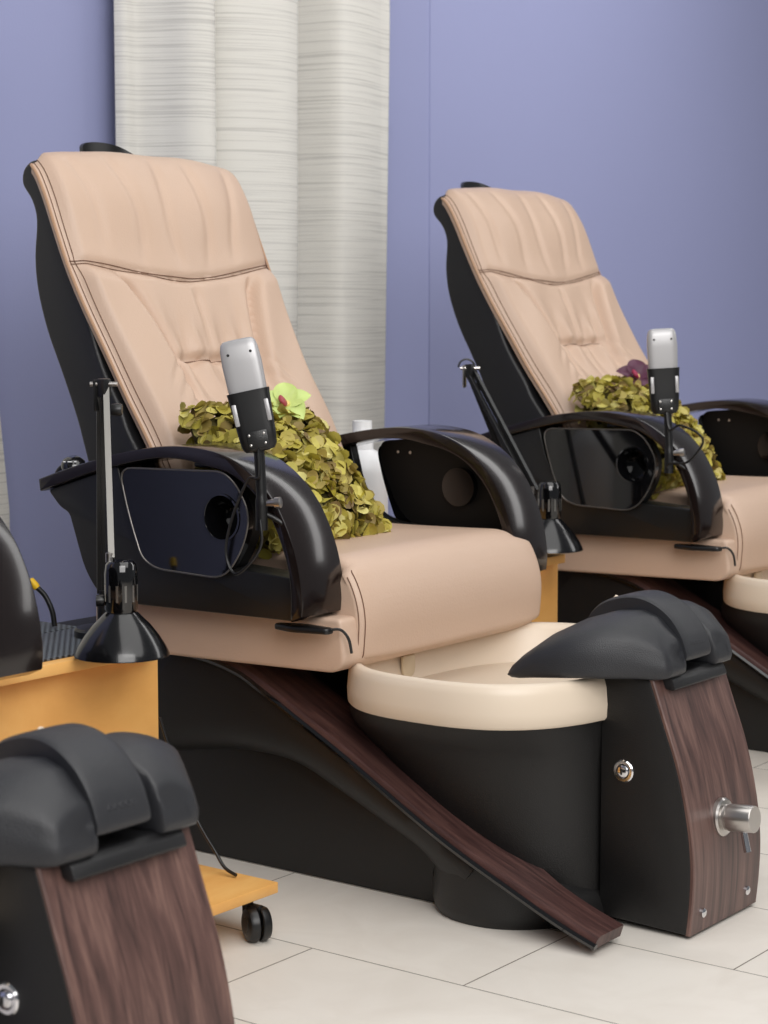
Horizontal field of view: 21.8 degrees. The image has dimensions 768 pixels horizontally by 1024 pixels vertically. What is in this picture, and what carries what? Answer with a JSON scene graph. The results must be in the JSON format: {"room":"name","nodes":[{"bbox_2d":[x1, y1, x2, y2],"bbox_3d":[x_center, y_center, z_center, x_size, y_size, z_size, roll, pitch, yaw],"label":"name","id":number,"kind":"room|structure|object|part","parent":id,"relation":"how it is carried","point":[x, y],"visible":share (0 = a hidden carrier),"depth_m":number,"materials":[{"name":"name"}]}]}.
{"room":"salon","nodes":[
{"label":"salon","id":0,"kind":"room"},
{"bbox_2d":[0,0,767,622],"bbox_3d":[-0.731,-0.979,4.539,0.123,3.000,11.500,4,7,37],"label":"wall","id":1,"kind":"structure","parent":0,"point":[649,118],"depth_m":5.88,"materials":[{"name":"paint"}]},
{"bbox_2d":[0,420,9,530],"bbox_3d":[-1.076,-0.770,3.840,0.093,2.670,0.852,4,7,37],"label":"curtain","id":2,"kind":"object","parent":1,"relation":"hanging from","point":[4,501],"visible":0.22,"depth_m":4.22,"materials":[{"name":"white fabric"}]},
{"bbox_2d":[114,0,389,450],"bbox_3d":[-0.302,-0.875,4.846,0.230,2.670,0.876,4,7,37],"label":"curtain","id":3,"kind":"object","parent":1,"relation":"hanging from","point":[290,98],"visible":0.29,"depth_m":4.92,"materials":[{"name":"white fabric"}]},
{"bbox_2d":[195,750,767,1023],"bbox_3d":[1.633,0.698,2.927,5.800,0.001,11.500,4,7,37],"label":"floor","id":4,"kind":"structure","parent":0,"point":[336,952],"depth_m":3.02,"materials":[{"name":"white tile"}]},
{"bbox_2d":[0,517,234,1023],"bbox_3d":[-0.772,0.080,2.522,1.459,1.315,0.752,4,7,37],"label":"chair","id":5,"kind":"object","parent":4,"relation":"on","point":[106,916],"visible":1,"depth_m":2.16,"materials":[{"name":"brown wood"}]},
{"bbox_3d":[-0.752,0.076,2.904,0.611,0.278,0.112,4,7,37],"label":"armrest","id":6,"kind":"part","parent":5,"relation":"part of","materials":[{"name":"black plastic"}]},
{"bbox_3d":[-0.266,0.568,2.191,0.086,0.402,0.233,4,7,37],"label":"panel","id":7,"kind":"part","parent":5,"relation":"part of","materials":[{"name":"brown wood"}]},
{"bbox_2d":[0,656,277,941],"bbox_3d":[-0.525,0.449,3.150,0.619,0.450,0.440,4,7,37],"label":"rolling cart","id":8,"kind":"object","parent":4,"relation":"on","point":[107,698],"visible":0.33,"depth_m":3.14,"materials":[{"name":"brown wood"}]},
{"bbox_2d":[40,621,76,633],"bbox_3d":[-0.704,0.209,3.254,0.151,0.004,0.425,4,7,37],"label":"rubber mat","id":9,"kind":"object","parent":8,"relation":"on","point":[46,627],"visible":0.1,"depth_m":3.37,"materials":[{"name":"grey rubber"}]},
{"bbox_2d":[30,578,56,626],"bbox_3d":[-0.576,0.152,3.355,0.049,0.083,0.014,0,6,2],"label":"cable","id":10,"kind":"object","parent":9,"relation":"on","point":[35,585],"visible":0.89,"depth_m":3.35,"materials":[{"name":"black plastic"}]},
{"bbox_2d":[42,628,81,661],"bbox_3d":[-0.569,0.220,3.153,0.180,0.004,0.425,4,7,37],"label":"rubber mat","id":11,"kind":"object","parent":8,"relation":"on","point":[61,644],"visible":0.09,"depth_m":3.20,"materials":[{"name":"grey rubber"}]},
{"bbox_2d":[74,378,169,662],"bbox_3d":[-0.420,0.003,3.156,0.148,0.425,0.327,-1,6,-9],"label":"desk lamp","id":12,"kind":"object","parent":11,"relation":"on","point":[120,633],"visible":1,"depth_m":3.06,"materials":[{"name":"black metal"}]},
{"bbox_3d":[-0.461,0.166,3.283,0.100,0.075,0.100,4,7,37],"label":"post","id":13,"kind":"part","parent":12,"relation":"part of","materials":[{"name":"black plastic"}]},
{"bbox_3d":[-0.461,-0.187,3.188,0.004,0.050,0.012,4,7,37],"label":"joint plate","id":14,"kind":"part","parent":12,"relation":"part of","materials":[{"name":"black plastic"}]},
{"bbox_3d":[-0.439,0.137,3.082,0.013,0.018,0.019,0,6,0],"label":"tilt knob","id":15,"kind":"part","parent":12,"relation":"part of","materials":[{"name":"black plastic"}]},
{"bbox_3d":[-0.459,-0.032,3.233,0.013,0.341,0.067,-1,6,-12],"label":"arm","id":16,"kind":"part","parent":12,"relation":"part of","materials":[{"name":"black plastic"}]},
{"bbox_3d":[-0.433,-0.063,3.135,0.010,0.262,0.141,-1,6,-10],"label":"arm","id":17,"kind":"part","parent":12,"relation":"part of","materials":[{"name":"grey metal"}]},
{"bbox_3d":[-0.428,-0.164,3.190,0.017,0.019,0.020,0,6,0],"label":"joint knob","id":18,"kind":"part","parent":12,"relation":"part of","materials":[{"name":"black plastic"}]},
{"bbox_2d":[104,559,137,613],"bbox_3d":[-0.406,0.115,3.079,0.052,0.082,0.052,4,7,37],"label":"socket","id":19,"kind":"object","parent":12,"relation":"attached to","point":[120,575],"depth_m":3.06,"materials":[{"name":"grey metal"}]},
{"bbox_3d":[-0.406,0.188,3.087,0.148,0.068,0.148,4,7,37],"label":"lamp shade","id":20,"kind":"part","parent":12,"relation":"part of","materials":[{"name":"black metal"}]},
{"bbox_3d":[-0.511,0.418,3.136,0.018,0.347,0.436,4,7,37],"label":"panel","id":21,"kind":"part","parent":8,"relation":"part of","materials":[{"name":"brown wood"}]},
{"bbox_2d":[158,717,236,876],"bbox_3d":[-0.298,0.459,3.220,0.150,0.246,0.018,3,7,29],"label":"power cord","id":22,"kind":"object","parent":8,"relation":"hanging from","point":[209,842],"visible":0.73,"depth_m":3.22,"materials":[{"name":"black plastic"}]},
{"bbox_2d":[199,864,277,915],"bbox_3d":[-0.524,0.599,3.165,0.560,0.018,0.440,4,7,37],"label":"shelf","id":23,"kind":"object","parent":8,"relation":"attached to","point":[225,891],"depth_m":3.14,"materials":[{"name":"brown wood"}]},
{"bbox_2d":[23,142,760,949],"bbox_3d":[0.001,-0.028,3.546,1.458,1.315,0.798,5,8,39],"label":"chair","id":24,"kind":"object","parent":4,"relation":"on","point":[390,712],"visible":0.92,"depth_m":3.39,"materials":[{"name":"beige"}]},
{"bbox_3d":[-0.562,-0.074,3.602,0.049,0.056,0.047,4,7,37],"label":"knob","id":25,"kind":"part","parent":24,"relation":"part of","materials":[{"name":"black"}]},
{"bbox_3d":[-0.335,-0.304,3.802,0.439,0.712,0.536,4,7,37],"label":"backrest","id":26,"kind":"part","parent":24,"relation":"part of","materials":[{"name":"black"}]},
{"bbox_3d":[-0.334,0.016,3.373,0.287,0.178,0.014,4,7,37],"label":"panel","id":27,"kind":"part","parent":24,"relation":"part of","materials":[{"name":"black plastic"}]},
{"bbox_3d":[-0.343,0.020,3.444,0.611,0.278,0.112,4,7,37],"label":"armrest","id":28,"kind":"part","parent":24,"relation":"part of","materials":[{"name":"black plastic"}]},
{"bbox_2d":[220,337,266,575],"bbox_3d":[-0.222,-0.089,3.244,0.090,0.391,0.041,2,6,17],"label":"remote control","id":29,"kind":"object","parent":24,"relation":"attached to","point":[242,366],"visible":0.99,"depth_m":3.22,"materials":[{"name":"silver metal"}]},
{"bbox_2d":[236,478,259,566],"bbox_3d":[-0.309,0.015,3.383,0.241,0.170,0.032,4,7,37],"label":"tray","id":30,"kind":"object","parent":24,"relation":"on","point":[247,537],"depth_m":3.29,"materials":[{"name":"black plastic"}]},
{"bbox_3d":[-0.203,-0.117,3.217,0.034,0.028,0.004,-12,2,1],"label":"mount plate","id":31,"kind":"part","parent":24,"relation":"part of","materials":[{"name":"black metal"}]},
{"bbox_3d":[-0.179,0.011,3.245,0.042,0.029,0.011,1,6,8],"label":"clamp arm","id":32,"kind":"part","parent":24,"relation":"part of","materials":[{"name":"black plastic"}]},
{"bbox_2d":[177,382,391,559],"bbox_3d":[-0.179,-0.072,3.590,0.280,0.315,0.362,4,7,37],"label":"plant","id":33,"kind":"object","parent":24,"relation":"on","point":[305,443],"visible":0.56,"depth_m":3.55,"materials":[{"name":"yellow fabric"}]},
{"bbox_3d":[-0.132,0.192,3.273,0.110,0.010,0.042,4,7,37],"label":"recline lever","id":34,"kind":"part","parent":24,"relation":"part of","materials":[{"name":"black plastic"}]},
{"bbox_3d":[-0.075,0.123,3.662,0.534,0.178,0.563,4,7,37],"label":"seat","id":35,"kind":"part","parent":24,"relation":"part of","materials":[{"name":"beige leather"}]},
{"bbox_3d":[0.107,-0.045,3.957,0.287,0.178,0.014,4,7,37],"label":"panel","id":36,"kind":"part","parent":24,"relation":"part of","materials":[{"name":"black plastic"}]},
{"bbox_3d":[0.015,0.447,3.349,0.877,0.387,0.124,4,7,37],"label":"arch trim","id":37,"kind":"part","parent":24,"relation":"part of","materials":[{"name":"brown wood"}]},
{"bbox_2d":[381,439,501,529],"bbox_3d":[0.134,-0.051,3.906,0.329,0.195,0.032,4,7,37],"label":"tray","id":38,"kind":"object","parent":24,"relation":"on","point":[425,484],"depth_m":3.91,"materials":[{"name":"black plastic"}]},
{"bbox_3d":[0.037,-0.033,3.946,0.611,0.278,0.112,4,7,37],"label":"armrest","id":39,"kind":"part","parent":24,"relation":"part of","materials":[{"name":"black plastic"}]},
{"bbox_2d":[347,622,607,730],"bbox_3d":[0.239,0.362,3.438,0.488,0.249,0.647,4,7,37],"label":"basin","id":40,"kind":"object","parent":24,"relation":"in","point":[469,679],"depth_m":3.20,"materials":[{"name":"beige"}]},
{"bbox_3d":[0.522,0.458,3.233,0.086,0.402,0.233,4,7,37],"label":"panel","id":41,"kind":"part","parent":24,"relation":"part of","materials":[{"name":"brown wood"}]},
{"bbox_3d":[0.566,0.492,3.189,0.065,0.062,0.062,4,7,37],"label":"tap knob","id":42,"kind":"part","parent":24,"relation":"part of","materials":[{"name":"silver metal"}]},
{"bbox_3d":[0.578,0.526,3.182,0.012,0.037,0.020,-6,8,-43],"label":"tap lever","id":43,"kind":"part","parent":24,"relation":"part of","materials":[{"name":"silver metal"}]},
{"bbox_2d":[531,554,564,621],"bbox_3d":[0.235,0.329,4.291,0.619,0.450,0.440,4,7,37],"label":"rolling cart","id":44,"kind":"object","parent":4,"relation":"on","point":[549,577],"visible":0.03,"depth_m":4.40,"materials":[{"name":"brown wood"}]},
{"bbox_2d":[352,420,387,513],"bbox_3d":[-0.046,-0.046,4.258,0.110,0.302,0.110,4,7,37],"label":"plastic bottle","id":45,"kind":"object","parent":44,"relation":"on","point":[369,459],"visible":0.34,"depth_m":4.22,"materials":[{"name":"white plastic"}]},
{"bbox_2d":[458,358,582,553],"bbox_3d":[0.320,-0.120,4.362,0.169,0.428,0.312,-4,7,-34],"label":"desk lamp","id":46,"kind":"object","parent":44,"relation":"on","point":[560,538],"visible":0.65,"depth_m":4.32,"materials":[{"name":"black plastic"}]},
{"bbox_3d":[0.179,-0.301,4.426,0.004,0.050,0.012,4,7,37],"label":"joint plate","id":47,"kind":"part","parent":46,"relation":"part of","materials":[{"name":"silver metal"}]},
{"bbox_3d":[0.253,-0.148,4.427,0.150,0.332,0.008,1,6,12],"label":"arm","id":48,"kind":"part","parent":46,"relation":"part of","materials":[{"name":"black plastic"}]},
{"bbox_3d":[0.257,-0.180,4.373,0.206,0.261,0.045,4,7,37],"label":"arm","id":49,"kind":"part","parent":46,"relation":"part of","materials":[{"name":"black plastic"}]},
{"bbox_2d":[537,481,561,518],"bbox_3d":[0.357,-0.026,4.298,0.052,0.082,0.052,4,7,37],"label":"socket","id":50,"kind":"object","parent":46,"relation":"attached to","point":[549,498],"depth_m":4.28,"materials":[{"name":"grey metal"}]},
{"bbox_3d":[0.357,0.047,4.305,0.148,0.068,0.148,4,7,37],"label":"lamp shade","id":51,"kind":"part","parent":46,"relation":"part of","materials":[{"name":"black metal"}]},
{"bbox_3d":[0.249,0.298,4.278,0.018,0.347,0.436,4,7,37],"label":"panel","id":52,"kind":"part","parent":44,"relation":"part of","materials":[{"name":"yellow wood"}]},
{"bbox_2d":[433,181,767,751],"bbox_3d":[0.804,-0.138,4.645,1.502,1.305,0.794,5,8,39],"label":"chair","id":53,"kind":"object","parent":4,"relation":"on","point":[533,306],"visible":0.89,"depth_m":4.62,"materials":[{"name":"beige leather"}]},
{"bbox_3d":[0.466,-0.426,4.896,0.439,0.712,0.536,1,5,37],"label":"backrest","id":54,"kind":"part","parent":53,"relation":"part of","materials":[{"name":"black"}]},
{"bbox_3d":[0.475,-0.094,4.527,0.611,0.278,0.112,4,7,37],"label":"armrest","id":55,"kind":"part","parent":53,"relation":"part of","materials":[{"name":"black plastic"}]},
{"bbox_3d":[0.484,-0.098,4.456,0.287,0.178,0.014,4,7,37],"label":"panel","id":56,"kind":"part","parent":53,"relation":"part of","materials":[{"name":"black plastic"}]},
{"bbox_2d":[568,359,725,499],"bbox_3d":[0.620,-0.195,4.661,0.274,0.320,0.366,4,7,36],"label":"plant","id":57,"kind":"object","parent":53,"relation":"on","point":[630,391],"visible":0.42,"depth_m":4.59,"materials":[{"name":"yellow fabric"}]},
{"bbox_2d":[640,432,661,501],"bbox_3d":[0.509,-0.099,4.465,0.241,0.170,0.032,4,7,37],"label":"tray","id":58,"kind":"object","parent":53,"relation":"on","point":[650,456],"depth_m":4.38,"materials":[{"name":"black plastic"}]},
{"bbox_3d":[0.610,-0.231,4.304,0.034,0.028,0.004,-3,5,0],"label":"mount plate","id":59,"kind":"part","parent":53,"relation":"part of","materials":[{"name":"black metal"}]},
{"bbox_2d":[647,328,703,467],"bbox_3d":[0.634,-0.245,4.299,0.143,0.302,0.054,4,7,37],"label":"remote control","id":60,"kind":"object","parent":53,"relation":"attached to","point":[662,352],"visible":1,"depth_m":4.30,"materials":[{"name":"silver metal"}]},
{"bbox_3d":[0.639,-0.102,4.327,0.042,0.029,0.011,1,6,8],"label":"clamp arm","id":61,"kind":"part","parent":53,"relation":"part of","materials":[{"name":"black plastic"}]},
{"bbox_3d":[0.833,0.333,4.432,0.877,0.387,0.124,4,7,37],"label":"arch trim","id":62,"kind":"part","parent":53,"relation":"part of","materials":[{"name":"brown wood"}]},
{"bbox_3d":[0.686,0.078,4.356,0.110,0.010,0.042,4,7,37],"label":"recline lever","id":63,"kind":"part","parent":53,"relation":"part of","materials":[{"name":"black plastic"}]},
{"bbox_3d":[0.743,0.010,4.744,0.534,0.178,0.563,4,7,37],"label":"seat","id":64,"kind":"part","parent":53,"relation":"part of","materials":[{"name":"beige leather"}]},
{"bbox_3d":[0.925,-0.159,5.039,0.287,0.178,0.014,4,7,37],"label":"panel","id":65,"kind":"part","parent":53,"relation":"part of","materials":[{"name":"black plastic"}]},
{"bbox_3d":[0.855,-0.147,5.029,0.611,0.278,0.112,4,7,37],"label":"armrest","id":66,"kind":"part","parent":53,"relation":"part of","materials":[{"name":"black plastic"}]},
{"bbox_2d":[703,410,767,476],"bbox_3d":[0.953,-0.164,4.989,0.329,0.195,0.032,4,7,37],"label":"tray","id":67,"kind":"object","parent":53,"relation":"on","point":[739,440],"depth_m":5.01,"materials":[{"name":"black plastic"}]},
{"bbox_2d":[721,569,767,656],"bbox_3d":[1.047,0.310,4.534,0.513,0.376,0.647,4,7,37],"label":"basin","id":68,"kind":"object","parent":53,"relation":"in","point":[744,608],"depth_m":4.39,"materials":[{"name":"black"}]}
]}

